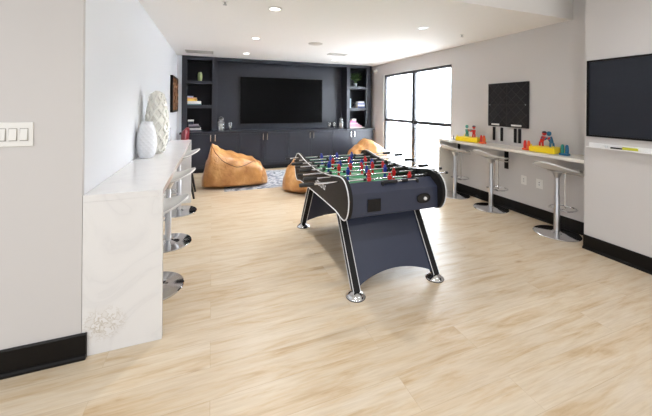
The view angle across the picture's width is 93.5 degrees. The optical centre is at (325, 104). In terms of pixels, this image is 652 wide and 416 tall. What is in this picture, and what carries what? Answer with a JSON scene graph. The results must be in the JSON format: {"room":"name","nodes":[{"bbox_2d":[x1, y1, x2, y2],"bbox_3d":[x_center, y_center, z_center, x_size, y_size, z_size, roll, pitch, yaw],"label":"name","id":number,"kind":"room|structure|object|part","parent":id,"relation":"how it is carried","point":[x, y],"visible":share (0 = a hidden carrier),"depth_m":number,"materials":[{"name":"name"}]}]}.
{"room":"common room","nodes":[
{"label":"common room","id":0,"kind":"room"},
{"bbox_2d":[0,0,85,349],"bbox_3d":[-2.942,-0.001,1.184,3.310,2.860,0.030,0,0,-20],"label":"wall","id":1,"kind":"structure","parent":0,"point":[42,42],"depth_m":1.68,"materials":[{"name":"grey paint"}]},
{"bbox_2d":[0,122,33,146],"bbox_3d":[-1.648,0.157,1.641,0.137,0.129,0.016,0,0,-20],"label":"light switch","id":2,"kind":"object","parent":1,"relation":"attached to","point":[12,134],"visible":1,"depth_m":1.63,"materials":[{"name":"white plastic"}]},
{"bbox_2d":[0,332,86,379],"bbox_3d":[-2.929,1.360,1.161,3.338,0.140,0.028,0,0,-20],"label":"baseboard","id":3,"kind":"structure","parent":1,"relation":"attached to","point":[38,356],"depth_m":1.67,"materials":[{"name":"black paint"}]},
{"bbox_2d":[84,0,176,194],"bbox_3d":[-2.441,0.198,4.294,0.200,2.470,5.450,0,0,-20],"label":"wall","id":4,"kind":"structure","parent":0,"point":[128,58],"depth_m":2.41,"materials":[{"name":"white paint"}]},
{"bbox_2d":[170,75,177,111],"bbox_3d":[-2.866,-0.200,5.805,0.048,0.660,0.920,0,0,-20],"label":"carved wall panel","id":5,"kind":"object","parent":4,"relation":"attached to","point":[173,80],"visible":1,"depth_m":5.49,"materials":[{"name":"brown wood"}]},
{"bbox_2d":[176,55,181,139],"bbox_3d":[-3.136,0.193,6.585,0.095,2.470,0.370,0,0,-20],"label":"trim","id":6,"kind":"structure","parent":4,"relation":"attached to","point":[179,57],"depth_m":6.41,"materials":[{"name":"white paint"}]},
{"bbox_2d":[0,167,651,415],"bbox_3d":[-0.684,1.495,2.097,8.200,0.100,10.800,0,0,-20],"label":"floor","id":7,"kind":"structure","parent":0,"point":[520,321],"depth_m":1.95,"materials":[{"name":"brown wood"}]},
{"bbox_2d":[82,140,191,355],"bbox_3d":[-1.693,0.977,3.144,0.407,0.923,2.830,0,0,-20],"label":"bar","id":8,"kind":"object","parent":7,"relation":"on","point":[122,233],"visible":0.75,"depth_m":1.83,"materials":[{"name":"white stone"}]},
{"bbox_3d":[-1.207,1.000,1.837,0.407,0.883,0.040,0,0,-20],"label":"waterfall panel","id":9,"kind":"part","parent":8,"relation":"part of","materials":[{"name":"white stone"}]},
{"bbox_2d":[83,140,191,202],"bbox_3d":[-1.690,0.535,3.144,0.407,0.040,2.830,0,0,-20],"label":"countertop","id":10,"kind":"structure","parent":8,"relation":"on","point":[148,177],"depth_m":2.18,"materials":[{"name":"white stone"}]},
{"bbox_2d":[136,121,156,158],"bbox_3d":[-1.753,0.338,2.998,0.180,0.352,0.180,0,0,-20],"label":"ceramic vase","id":11,"kind":"object","parent":8,"relation":"on","point":[146,140],"visible":1,"depth_m":2.94,"materials":[{"name":"white ceramic"}]},
{"bbox_2d":[145,91,169,153],"bbox_3d":[-1.794,0.182,3.260,0.234,0.666,0.236,0,0,-20],"label":"vase","id":12,"kind":"object","parent":8,"relation":"on","point":[157,111],"visible":0.77,"depth_m":3.20,"materials":[{"name":"white ceramic"}]},
{"bbox_3d":[-2.180,0.993,4.452,0.407,0.883,0.040,0,0,-20],"label":"waterfall panel","id":13,"kind":"part","parent":8,"relation":"part of","materials":[{"name":"white stone"}]},
{"bbox_2d":[163,194,188,300],"bbox_3d":[-1.352,1.084,2.410,0.473,0.714,0.466,0,0,23],"label":"bar stool","id":14,"kind":"object","parent":7,"relation":"on","point":[173,282],"visible":0.32,"depth_m":2.46,"materials":[{"name":"silver metal"}]},
{"bbox_2d":[163,167,195,252],"bbox_3d":[-1.632,1.054,3.193,0.471,0.769,0.469,0,0,23],"label":"bar stool","id":15,"kind":"object","parent":7,"relation":"on","point":[174,241],"visible":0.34,"depth_m":3.17,"materials":[{"name":"silver metal"}]},
{"bbox_3d":[-1.642,1.107,3.190,0.060,0.593,0.060,0,0,-20],"label":"post","id":16,"kind":"part","parent":15,"relation":"part of","materials":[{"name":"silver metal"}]},
{"bbox_2d":[163,148,199,217],"bbox_3d":[-1.969,1.016,4.123,0.496,0.841,0.459,0,0,1],"label":"bar stool","id":17,"kind":"object","parent":7,"relation":"on","point":[180,211],"visible":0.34,"depth_m":4.10,"materials":[{"name":"silver metal"}]},
{"bbox_3d":[-1.978,1.069,4.122,0.060,0.665,0.060,0,0,-23],"label":"post","id":18,"kind":"part","parent":17,"relation":"part of","materials":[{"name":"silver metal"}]},
{"bbox_2d":[181,127,195,198],"bbox_3d":[-2.283,0.895,4.808,0.443,1.083,0.464,0,0,-20],"label":"chair","id":19,"kind":"object","parent":7,"relation":"on","point":[185,133],"visible":0.29,"depth_m":4.70,"materials":[{"name":"red fabric"}]},
{"bbox_3d":[-2.221,0.615,4.830,0.135,0.521,0.412,0,0,-20],"label":"backrest","id":20,"kind":"part","parent":19,"relation":"part of","materials":[{"name":"red fabric"}]},
{"bbox_3d":[-2.067,1.190,4.675,0.129,0.497,0.046,0,0,-5],"label":"leg","id":21,"kind":"part","parent":19,"relation":"part of","materials":[{"name":"metal"}]},
{"bbox_3d":[-2.207,1.189,5.051,0.129,0.497,0.046,0,0,-35],"label":"leg","id":22,"kind":"part","parent":19,"relation":"part of","materials":[{"name":"metal"}]},
{"bbox_2d":[189,133,239,172],"bbox_3d":[-2.514,1.020,6.706,1.164,0.825,0.578,0,0,-20],"label":"base cabinet","id":23,"kind":"object","parent":7,"relation":"on","point":[227,141],"visible":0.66,"depth_m":6.44,"materials":[{"name":"grey paint"}]},
{"bbox_3d":[-2.682,0.973,6.377,0.612,0.717,0.020,0,0,-20],"label":"door","id":24,"kind":"part","parent":23,"relation":"part of","materials":[{"name":"grey paint"}]},
{"bbox_3d":[-2.138,0.977,6.580,0.542,0.717,0.020,0,0,-20],"label":"door","id":25,"kind":"part","parent":23,"relation":"part of","materials":[{"name":"grey paint"}]},
{"bbox_2d":[179,128,374,134],"bbox_3d":[-0.970,0.599,7.281,4.505,0.035,0.573,0,0,-20],"label":"countertop","id":26,"kind":"structure","parent":23,"relation":"on","point":[293,129],"depth_m":7.03,"materials":[{"name":"grey paint"}]},
{"bbox_2d":[181,55,216,131],"bbox_3d":[-2.757,-0.235,6.708,0.695,1.608,0.398,0,0,-20],"label":"tower","id":27,"kind":"object","parent":26,"relation":"on","point":[204,115],"visible":0.85,"depth_m":6.79,"materials":[{"name":"grey paint"}]},
{"bbox_3d":[-2.687,-0.999,6.531,0.492,0.080,0.020,0,0,-20],"label":"rail","id":28,"kind":"part","parent":27,"relation":"part of","materials":[{"name":"grey paint"}]},
{"bbox_3d":[-2.750,-0.969,6.702,0.655,0.020,0.345,0,0,-20],"label":"panel","id":29,"kind":"part","parent":27,"relation":"part of","materials":[{"name":"black paint"}]},
{"bbox_3d":[-2.754,0.036,6.694,0.655,0.070,0.361,0,0,-20],"label":"shelf","id":30,"kind":"part","parent":27,"relation":"part of","materials":[{"name":"grey paint"}]},
{"bbox_3d":[-2.750,-0.484,6.694,0.655,0.060,0.361,0,0,-20],"label":"shelf","id":31,"kind":"part","parent":27,"relation":"part of","materials":[{"name":"grey paint"}]},
{"bbox_3d":[-2.821,-0.236,6.879,0.695,1.608,0.033,0,0,-20],"label":"panel","id":32,"kind":"part","parent":27,"relation":"part of","materials":[{"name":"black paint"}]},
{"bbox_2d":[198,72,201,80],"bbox_3d":[-2.731,-0.613,6.643,0.100,0.195,0.100,0,0,-20],"label":"vase","id":33,"kind":"object","parent":27,"relation":"on","point":[199,73],"visible":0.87,"depth_m":6.61,"materials":[{"name":"green ceramic"}]},
{"bbox_3d":[-2.832,-0.012,6.607,0.273,0.022,0.180,0,0,-20],"label":"book","id":34,"kind":"object","parent":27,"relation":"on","visible":0},
{"bbox_2d":[187,101,200,103],"bbox_3d":[-2.834,-0.053,6.606,0.268,0.060,0.180,0,0,-20],"label":"book","id":35,"kind":"object","parent":34,"relation":"on","point":[188,102],"visible":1,"depth_m":6.52,"materials":[{"name":"beige paper"}]},
{"bbox_2d":[217,117,224,130],"bbox_3d":[-2.307,0.414,6.740,0.150,0.314,0.150,0,0,-20],"label":"candle lantern","id":36,"kind":"object","parent":26,"relation":"on","point":[220,124],"visible":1,"depth_m":6.68,"materials":[{"name":"silver glass"}]},
{"bbox_2d":[339,119,343,128],"bbox_3d":[0.383,0.454,7.740,0.124,0.271,0.124,0,0,-20],"label":"candle lantern","id":37,"kind":"object","parent":26,"relation":"on","point":[341,123],"visible":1,"depth_m":7.69,"materials":[{"name":"silver metal"}]},
{"bbox_2d":[341,65,370,127],"bbox_3d":[0.781,-0.211,8.024,0.695,1.608,0.398,0,0,-20],"label":"tower","id":38,"kind":"object","parent":26,"relation":"on","point":[362,92],"visible":0.92,"depth_m":7.94,"materials":[{"name":"grey paint"}]},
{"bbox_3d":[0.467,-0.183,7.900,0.020,1.548,0.345,0,0,-20],"label":"panel","id":39,"kind":"part","parent":38,"relation":"part of","materials":[{"name":"grey paint"}]},
{"bbox_3d":[0.717,-0.211,8.195,0.695,1.608,0.033,0,0,-20],"label":"panel","id":40,"kind":"part","parent":38,"relation":"part of","materials":[{"name":"black paint"}]},
{"bbox_2d":[351,73,361,86],"bbox_3d":[0.764,-0.662,7.960,0.365,0.384,0.262,0,0,-20],"label":"potted plant","id":41,"kind":"object","parent":38,"relation":"on","point":[353,77],"visible":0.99,"depth_m":7.93,"materials":[{"name":"green plant"}]},
{"bbox_3d":[0.820,-0.974,7.835,0.454,0.080,0.020,0,0,-20],"label":"rail","id":42,"kind":"part","parent":38,"relation":"part of","materials":[{"name":"grey paint"}]},
{"bbox_3d":[0.784,0.108,8.010,0.655,0.065,0.361,0,0,-20],"label":"shelf","id":43,"kind":"part","parent":38,"relation":"part of","materials":[{"name":"grey paint"}]},
{"bbox_3d":[0.788,-0.437,8.010,0.655,0.065,0.361,0,0,-20],"label":"shelf","id":44,"kind":"part","parent":38,"relation":"part of","materials":[{"name":"grey paint"}]},
{"bbox_3d":[1.099,-0.178,8.136,0.020,1.548,0.345,0,0,-20],"label":"panel","id":45,"kind":"part","parent":38,"relation":"part of","materials":[{"name":"grey paint"}]},
{"bbox_2d":[224,169,285,191],"bbox_3d":[-0.689,1.439,6.191,2.652,0.010,1.433,0,0,-20],"label":"area rug","id":46,"kind":"object","parent":7,"relation":"on","point":[275,177],"visible":0.17,"depth_m":5.54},
{"bbox_2d":[202,144,267,187],"bbox_3d":[-1.655,1.055,5.610,1.130,0.740,0.839,0,0,-17],"label":"bean bag","id":47,"kind":"object","parent":46,"relation":"on","point":[223,168],"visible":1,"depth_m":5.26,"materials":[{"name":"orange leather"}]},
{"bbox_2d":[240,132,288,168],"bbox_3d":[-1.455,1.027,7.099,1.091,0.825,0.578,0,0,-20],"label":"base cabinet","id":48,"kind":"object","parent":7,"relation":"on","point":[271,149],"visible":0.87,"depth_m":6.89,"materials":[{"name":"grey paint"}]},
{"bbox_3d":[-1.622,0.980,6.772,0.542,0.717,0.020,0,0,-20],"label":"door","id":49,"kind":"part","parent":48,"relation":"part of","materials":[{"name":"grey paint"}]},
{"bbox_3d":[-1.113,0.984,6.961,0.540,0.717,0.020,0,0,-20],"label":"door","id":50,"kind":"part","parent":48,"relation":"part of","materials":[{"name":"grey paint"}]},
{"bbox_2d":[282,159,306,192],"bbox_3d":[-0.243,1.164,5.293,0.986,0.547,0.933,0,0,0],"label":"bean bag","id":51,"kind":"object","parent":7,"relation":"on","point":[290,183],"visible":0.23,"depth_m":4.96,"materials":[{"name":"orange leather"}]},
{"bbox_2d":[288,131,331,164],"bbox_3d":[-0.438,1.034,7.478,1.075,0.825,0.578,0,0,-20],"label":"base cabinet","id":52,"kind":"object","parent":7,"relation":"on","point":[308,143],"visible":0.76,"depth_m":7.23,"materials":[{"name":"grey paint"}]},
{"bbox_3d":[-0.600,0.987,7.152,0.538,0.717,0.020,0,0,-20],"label":"door","id":53,"kind":"part","parent":52,"relation":"part of","materials":[{"name":"grey paint"}]},
{"bbox_3d":[-0.097,0.991,7.339,0.528,0.717,0.020,0,0,-20],"label":"door","id":54,"kind":"part","parent":52,"relation":"part of","materials":[{"name":"grey paint"}]},
{"bbox_2d":[332,130,372,154],"bbox_3d":[0.591,1.042,7.861,1.117,0.825,0.578,0,0,-20],"label":"base cabinet","id":55,"kind":"object","parent":7,"relation":"on","point":[342,141],"visible":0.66,"depth_m":7.56,"materials":[{"name":"grey paint"}]},
{"bbox_3d":[0.404,0.994,7.525,0.526,0.717,0.020,0,0,-20],"label":"door","id":56,"kind":"part","parent":55,"relation":"part of","materials":[{"name":"grey paint"}]},
{"bbox_3d":[0.926,0.998,7.719,0.582,0.717,0.020,0,0,-20],"label":"door","id":57,"kind":"part","parent":55,"relation":"part of","materials":[{"name":"grey paint"}]},
{"bbox_2d":[285,150,447,302],"bbox_3d":[0.360,1.014,3.174,1.630,0.877,1.653,0,0,-20],"label":"foosball table","id":58,"kind":"object","parent":7,"relation":"on","point":[377,202],"visible":1,"depth_m":2.60,"materials":[{"name":"black"}]},
{"bbox_3d":[-0.211,1.126,3.501,0.056,0.555,0.389,0,0,-20],"label":"leg","id":59,"kind":"part","parent":58,"relation":"part of","materials":[{"name":"black metal"}]},
{"bbox_3d":[0.135,1.119,3.626,0.679,0.536,0.342,0,0,-20],"label":"leg panel","id":60,"kind":"part","parent":58,"relation":"part of","materials":[{"name":"laminate"}]},
{"bbox_3d":[-0.105,0.736,3.036,0.010,0.332,1.590,0,0,-20],"label":"edge trim","id":61,"kind":"part","parent":58,"relation":"part of","materials":[{"name":"white"}]},
{"bbox_3d":[-0.088,0.736,3.042,0.035,0.322,1.580,0,0,-20],"label":"panel","id":62,"kind":"part","parent":58,"relation":"part of","materials":[{"name":"black wood"}]},
{"bbox_3d":[0.190,0.623,3.780,1.400,0.015,0.015,0,0,-20],"label":"rod","id":63,"kind":"part","parent":58,"relation":"part of","materials":[{"name":"silver metal"}]},
{"bbox_3d":[0.306,0.624,3.642,1.400,0.015,0.015,0,0,-20],"label":"rod","id":64,"kind":"part","parent":58,"relation":"part of","materials":[{"name":"silver metal"}]},
{"bbox_3d":[0.168,1.129,2.482,0.056,0.555,0.394,0,0,-20],"label":"leg","id":65,"kind":"part","parent":58,"relation":"part of","materials":[{"name":"black metal"}]},
{"bbox_3d":[0.349,0.625,3.295,1.400,0.015,0.015,0,0,-20],"label":"rod","id":66,"kind":"part","parent":58,"relation":"part of","materials":[{"name":"silver metal"}]},
{"bbox_3d":[0.309,0.624,3.461,1.420,0.015,0.015,0,0,-20],"label":"rod","id":67,"kind":"part","parent":58,"relation":"part of","materials":[{"name":"silver metal"}]},
{"bbox_3d":[0.402,0.625,2.952,1.400,0.015,0.015,0,0,-20],"label":"rod","id":68,"kind":"part","parent":58,"relation":"part of","materials":[{"name":"silver metal"}]},
{"bbox_3d":[0.418,0.625,3.139,1.420,0.015,0.015,0,0,-20],"label":"rod","id":69,"kind":"part","parent":58,"relation":"part of","materials":[{"name":"silver metal"}]},
{"bbox_3d":[0.384,0.798,2.438,0.120,0.100,0.005,0,0,-20],"label":"vent plate","id":70,"kind":"part","parent":58,"relation":"part of","materials":[{"name":"black plastic"}]},
{"bbox_3d":[0.480,0.625,2.800,1.420,0.015,0.015,0,0,-20],"label":"rod","id":71,"kind":"part","parent":58,"relation":"part of","materials":[{"name":"silver metal"}]},
{"bbox_3d":[0.465,0.625,2.612,1.420,0.015,0.015,0,0,-20],"label":"rod","id":72,"kind":"part","parent":58,"relation":"part of","materials":[{"name":"silver metal"}]},
{"bbox_3d":[0.511,1.121,2.613,0.679,0.536,0.347,0,0,-20],"label":"leg panel","id":73,"kind":"part","parent":58,"relation":"part of","materials":[{"name":"laminate"}]},
{"bbox_3d":[0.706,0.765,3.337,0.020,0.220,1.220,0,0,-20],"label":"rail","id":74,"kind":"part","parent":58,"relation":"part of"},
{"bbox_3d":[0.732,0.742,3.347,0.035,0.322,1.580,0,0,-20],"label":"panel","id":75,"kind":"part","parent":58,"relation":"part of","materials":[{"name":"black wood"}]},
{"bbox_3d":[0.748,0.742,3.353,0.010,0.332,1.590,0,0,-20],"label":"edge trim","id":76,"kind":"part","parent":58,"relation":"part of","materials":[{"name":"white"}]},
{"bbox_3d":[0.857,1.133,2.738,0.056,0.555,0.394,0,0,-20],"label":"leg","id":77,"kind":"part","parent":58,"relation":"part of","materials":[{"name":"black metal"}]},
{"bbox_2d":[347,138,387,159],"bbox_3d":[0.937,1.104,6.914,0.873,0.704,0.829,0,0,-20],"label":"bean bag","id":78,"kind":"object","parent":7,"relation":"on","point":[363,144],"visible":0.37,"depth_m":6.69,"materials":[{"name":"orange leather"}]},
{"bbox_2d":[439,144,469,199],"bbox_3d":[2.082,1.044,4.971,0.482,0.841,0.463,0,0,11],"label":"bar stool","id":79,"kind":"object","parent":7,"relation":"on","point":[454,194],"visible":0.98,"depth_m":4.94,"materials":[{"name":"silver metal"}]},
{"bbox_3d":[2.090,1.097,4.973,0.060,0.665,0.060,0,0,-22],"label":"post","id":80,"kind":"part","parent":79,"relation":"part of","materials":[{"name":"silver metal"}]},
{"bbox_2d":[472,149,509,213],"bbox_3d":[2.333,1.046,4.350,0.472,0.841,0.467,0,0,24],"label":"bar stool","id":81,"kind":"object","parent":7,"relation":"on","point":[489,207],"visible":1,"depth_m":4.32,"materials":[{"name":"silver metal"}]},
{"bbox_3d":[2.343,1.099,4.352,0.060,0.665,0.060,0,0,-17],"label":"post","id":82,"kind":"part","parent":81,"relation":"part of","materials":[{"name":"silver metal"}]},
{"bbox_3d":[2.421,0.979,4.340,0.061,0.438,0.012,0,0,-17],"label":"footrest rod","id":83,"kind":"part","parent":81,"relation":"part of","materials":[{"name":"silver metal"}]},
{"bbox_2d":[438,138,583,190],"bbox_3d":[2.444,1.017,4.237,0.348,0.900,2.165,0,0,-20],"label":"countertop","id":84,"kind":"structure","parent":7,"relation":"on","point":[445,157],"depth_m":4.50,"materials":[{"name":"stone"}]},
{"bbox_3d":[2.072,1.034,5.236,0.348,0.862,0.035,0,0,-20],"label":"waterfall panel","id":85,"kind":"part","parent":84,"relation":"part of","materials":[{"name":"stone"}]},
{"bbox_2d":[456,125,485,142],"bbox_3d":[2.243,0.439,4.762,0.220,0.253,0.380,0,0,-28],"label":"toy","id":86,"kind":"object","parent":84,"relation":"on","point":[466,138],"visible":0.98,"depth_m":4.71,"materials":[{"name":"yellow plastic"}]},
{"bbox_2d":[479,135,485,143],"bbox_3d":[2.295,0.504,4.493,0.060,0.124,0.090,0,0,-20],"label":"controller","id":87,"kind":"object","parent":84,"relation":"on","point":[482,139],"visible":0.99,"depth_m":4.47,"materials":[{"name":"orange"}]},
{"bbox_2d":[522,140,529,150],"bbox_3d":[2.530,0.506,3.860,0.060,0.124,0.090,0,0,-20],"label":"controller","id":88,"kind":"object","parent":84,"relation":"on","point":[526,144],"visible":0.89,"depth_m":3.87,"materials":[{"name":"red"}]},
{"bbox_2d":[529,131,564,153],"bbox_3d":[2.653,0.442,3.687,0.220,0.253,0.290,0,0,-24],"label":"toy","id":89,"kind":"object","parent":84,"relation":"on","point":[551,149],"visible":0.99,"depth_m":3.65,"materials":[{"name":"yellow plastic"}]},
{"bbox_2d":[559,144,569,155],"bbox_3d":[2.691,0.507,3.456,0.060,0.124,0.090,0,0,-20],"label":"controller","id":90,"kind":"object","parent":84,"relation":"on","point":[566,153],"visible":1,"depth_m":3.43,"materials":[{"name":"blue plastic"}]},
{"bbox_3d":[2.683,0.497,3.478,0.038,0.104,0.038,0,0,-20],"label":"handle","id":91,"kind":"part","parent":90,"relation":"part of","materials":[{"name":"teal plastic"}]},
{"bbox_3d":[2.699,0.497,3.433,0.038,0.104,0.038,0,0,-20],"label":"handle","id":92,"kind":"part","parent":90,"relation":"part of","materials":[{"name":"blue plastic"}]},
{"bbox_2d":[532,161,583,241],"bbox_3d":[2.628,1.048,3.499,0.475,0.841,0.466,0,0,14],"label":"bar stool","id":93,"kind":"object","parent":7,"relation":"on","point":[555,232],"visible":0.99,"depth_m":3.47,"materials":[{"name":"silver metal"}]},
{"bbox_3d":[2.638,1.101,3.502,0.060,0.665,0.060,0,0,-24],"label":"post","id":94,"kind":"part","parent":93,"relation":"part of","materials":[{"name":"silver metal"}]},
{"bbox_3d":[2.717,0.981,3.499,0.061,0.438,0.012,0,0,-24],"label":"footrest rod","id":95,"kind":"part","parent":93,"relation":"part of","materials":[{"name":"silver metal"}]},
{"bbox_2d":[138,0,572,66],"bbox_3d":[-0.199,-1.266,5.236,5.040,0.490,5.240,0,0,-20],"label":"ceiling","id":96,"kind":"structure","parent":0,"point":[389,27],"depth_m":3.88,"materials":[{"name":"white paint"}]},
{"bbox_2d":[185,50,212,53],"bbox_3d":[-2.457,-1.031,5.965,0.500,0.012,0.300,0,0,-20],"label":"ceiling vent","id":97,"kind":"object","parent":96,"relation":"in","point":[187,51],"visible":1,"depth_m":5.91,"materials":[{"name":"silver metal"}]},
{"bbox_2d":[268,6,281,10],"bbox_3d":[-0.541,-1.018,3.253,0.156,0.009,0.156,0,0,-20],"label":"recessed light","id":98,"kind":"object","parent":96,"relation":"in","point":[272,8],"visible":1,"depth_m":3.24,"materials":[{"name":"white plastic"}]},
{"bbox_2d":[308,42,322,45],"bbox_3d":[-0.174,-1.015,5.107,0.240,0.012,0.240,0,0,-20],"label":"ceiling speaker","id":99,"kind":"object","parent":96,"relation":"attached to","point":[311,43],"visible":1,"depth_m":5.05,"materials":[{"name":"grey plastic"}]},
{"bbox_2d":[327,53,347,55],"bbox_3d":[0.226,-1.012,6.152,0.380,0.012,0.180,0,0,-20],"label":"ceiling vent","id":100,"kind":"object","parent":96,"relation":"in","point":[335,54],"visible":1,"depth_m":6.13,"materials":[{"name":"silver metal"}]},
{"bbox_2d":[417,27,428,29],"bbox_3d":[1.269,-1.006,4.022,0.156,0.009,0.156,0,0,-20],"label":"recessed light","id":101,"kind":"object","parent":96,"relation":"in","point":[418,28],"visible":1,"depth_m":4.03,"materials":[{"name":"white plastic"}]},
{"bbox_2d":[371,0,585,222],"bbox_3d":[2.144,0.035,5.854,0.200,2.860,5.420,0,0,-20],"label":"wall","id":102,"kind":"structure","parent":0,"point":[550,57],"depth_m":4.14,"materials":[{"name":"grey paint"}]},
{"bbox_2d":[384,64,451,170],"bbox_3d":[1.868,0.338,6.489,0.070,2.130,2.280,0,0,-20],"label":"window","id":103,"kind":"structure","parent":102,"relation":"in","point":[417,114],"depth_m":6.35,"materials":[{"name":"grey"}]},
{"bbox_3d":[1.671,0.359,7.019,0.060,0.065,1.050,0,0,-20],"label":"rail","id":104,"kind":"part","parent":103,"relation":"part of","materials":[{"name":"grey"}]},
{"bbox_3d":[1.667,0.872,7.019,0.006,0.960,1.050,0,0,-20],"label":"pane","id":105,"kind":"part","parent":103,"relation":"part of","materials":[{"name":"clear glass"}]},
{"bbox_3d":[1.675,-0.176,7.019,0.006,1.005,1.050,0,0,-20],"label":"pane","id":106,"kind":"part","parent":103,"relation":"part of","materials":[{"name":"clear glass"}]},
{"bbox_3d":[2.068,0.362,5.950,0.060,0.065,1.030,0,0,-20],"label":"rail","id":107,"kind":"part","parent":103,"relation":"part of","materials":[{"name":"grey metal"}]},
{"bbox_3d":[2.072,-0.173,5.950,0.006,1.005,1.030,0,0,-20],"label":"pane","id":108,"kind":"part","parent":103,"relation":"part of","materials":[{"name":"clear glass"}]},
{"bbox_3d":[2.065,0.874,5.950,0.006,0.960,1.030,0,0,-20],"label":"pane","id":109,"kind":"part","parent":103,"relation":"part of","materials":[{"name":"clear glass"}]},
{"bbox_2d":[500,127,502,140],"bbox_3d":[2.547,0.424,4.443,0.018,0.197,0.034,0,0,-20],"label":"strip","id":110,"kind":"object","parent":102,"relation":"attached to","point":[501,128],"visible":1,"depth_m":4.44,"materials":[{"name":"black"}]},
{"bbox_2d":[488,81,529,128],"bbox_3d":[2.575,-0.002,4.353,0.034,0.630,0.625,0,0,-20],"label":"game board","id":111,"kind":"object","parent":102,"relation":"attached to","point":[508,103],"visible":1,"depth_m":4.31,"materials":[{"name":"black"}]},
{"bbox_2d":[514,128,516,142],"bbox_3d":[2.621,0.425,4.246,0.018,0.197,0.034,0,0,-20],"label":"strip","id":112,"kind":"object","parent":102,"relation":"attached to","point":[515,130],"visible":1,"depth_m":4.23,"materials":[{"name":"black"}]},
{"bbox_2d":[518,129,520,142],"bbox_3d":[2.643,0.425,4.185,0.018,0.197,0.034,0,0,-20],"label":"strip","id":113,"kind":"object","parent":102,"relation":"attached to","point":[519,130],"visible":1,"depth_m":4.18,"materials":[{"name":"black"}]},
{"bbox_2d":[457,182,583,234],"bbox_3d":[2.599,1.398,4.278,0.028,0.140,2.130,0,0,-20],"label":"baseboard","id":114,"kind":"structure","parent":102,"relation":"attached to","point":[576,226],"depth_m":4.10,"materials":[{"name":"black paint"}]},
{"bbox_2d":[521,175,526,184],"bbox_3d":[2.666,1.012,4.131,0.010,0.120,0.075,0,0,-20],"label":"wall outlet","id":115,"kind":"object","parent":102,"relation":"attached to","point":[523,178],"visible":1,"depth_m":4.13,"materials":[{"name":"white plastic"}]},
{"bbox_2d":[536,178,542,188],"bbox_3d":[2.739,1.012,3.934,0.010,0.120,0.085,0,0,-20],"label":"wall outlet","id":116,"kind":"object","parent":102,"relation":"attached to","point":[539,183],"visible":1,"depth_m":3.93,"materials":[{"name":"white plastic"}]},
{"bbox_2d":[584,0,651,257],"bbox_3d":[3.836,0.047,0.802,0.550,2.860,5.230,0,0,-20],"label":"wall column","id":117,"kind":"structure","parent":0,"point":[617,184],"depth_m":2.90,"materials":[{"name":"grey paint"}]},
{"bbox_2d":[582,234,651,274],"bbox_3d":[3.555,1.405,0.702,0.028,0.140,5.230,0,0,-20],"label":"baseboard","id":118,"kind":"structure","parent":117,"relation":"attached to","point":[641,262],"depth_m":2.87,"materials":[{"name":"black paint"}]},
{"bbox_2d":[586,53,651,141],"bbox_3d":[2.892,-0.065,2.518,0.020,0.766,1.305,0,0,-20],"label":"chalkboard","id":119,"kind":"object","parent":117,"relation":"attached to","point":[619,89],"visible":1,"depth_m":2.87,"materials":[{"name":"stone"}]},
{"bbox_2d":[586,142,651,153],"bbox_3d":[2.866,0.403,2.526,0.060,0.045,1.235,0,0,-20],"label":"ledge","id":120,"kind":"object","parent":117,"relation":"attached to","point":[592,145],"visible":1,"depth_m":2.85,"materials":[{"name":"white"}]},
{"bbox_2d":[610,147,636,150],"bbox_3d":[2.747,0.409,2.831,0.018,0.017,0.190,0,0,-20],"label":"marker","id":121,"kind":"object","parent":120,"relation":"on","point":[610,147],"visible":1,"depth_m":2.83,"materials":[{"name":"yellow plastic"}]},
{"bbox_3d":[-1.003,0.208,7.656,4.840,2.470,0.150,0,0,-20],"label":"wall","id":122,"kind":"structure","parent":0,"visible":0},
{"bbox_2d":[217,57,346,129],"bbox_3d":[-0.988,-0.222,7.366,3.080,1.605,0.398,0,0,-20],"label":"wall surround","id":123,"kind":"object","parent":122,"relation":"attached to","point":[229,70],"visible":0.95,"depth_m":7.36,"materials":[{"name":"grey paint"}]},
{"bbox_2d":[240,77,322,123],"bbox_3d":[-1.048,-0.102,7.461,2.025,1.100,0.063,0,0,-20],"label":"television","id":124,"kind":"object","parent":123,"relation":"attached to","point":[263,100],"visible":1,"depth_m":7.41,"materials":[{"name":"black"}]}
]}

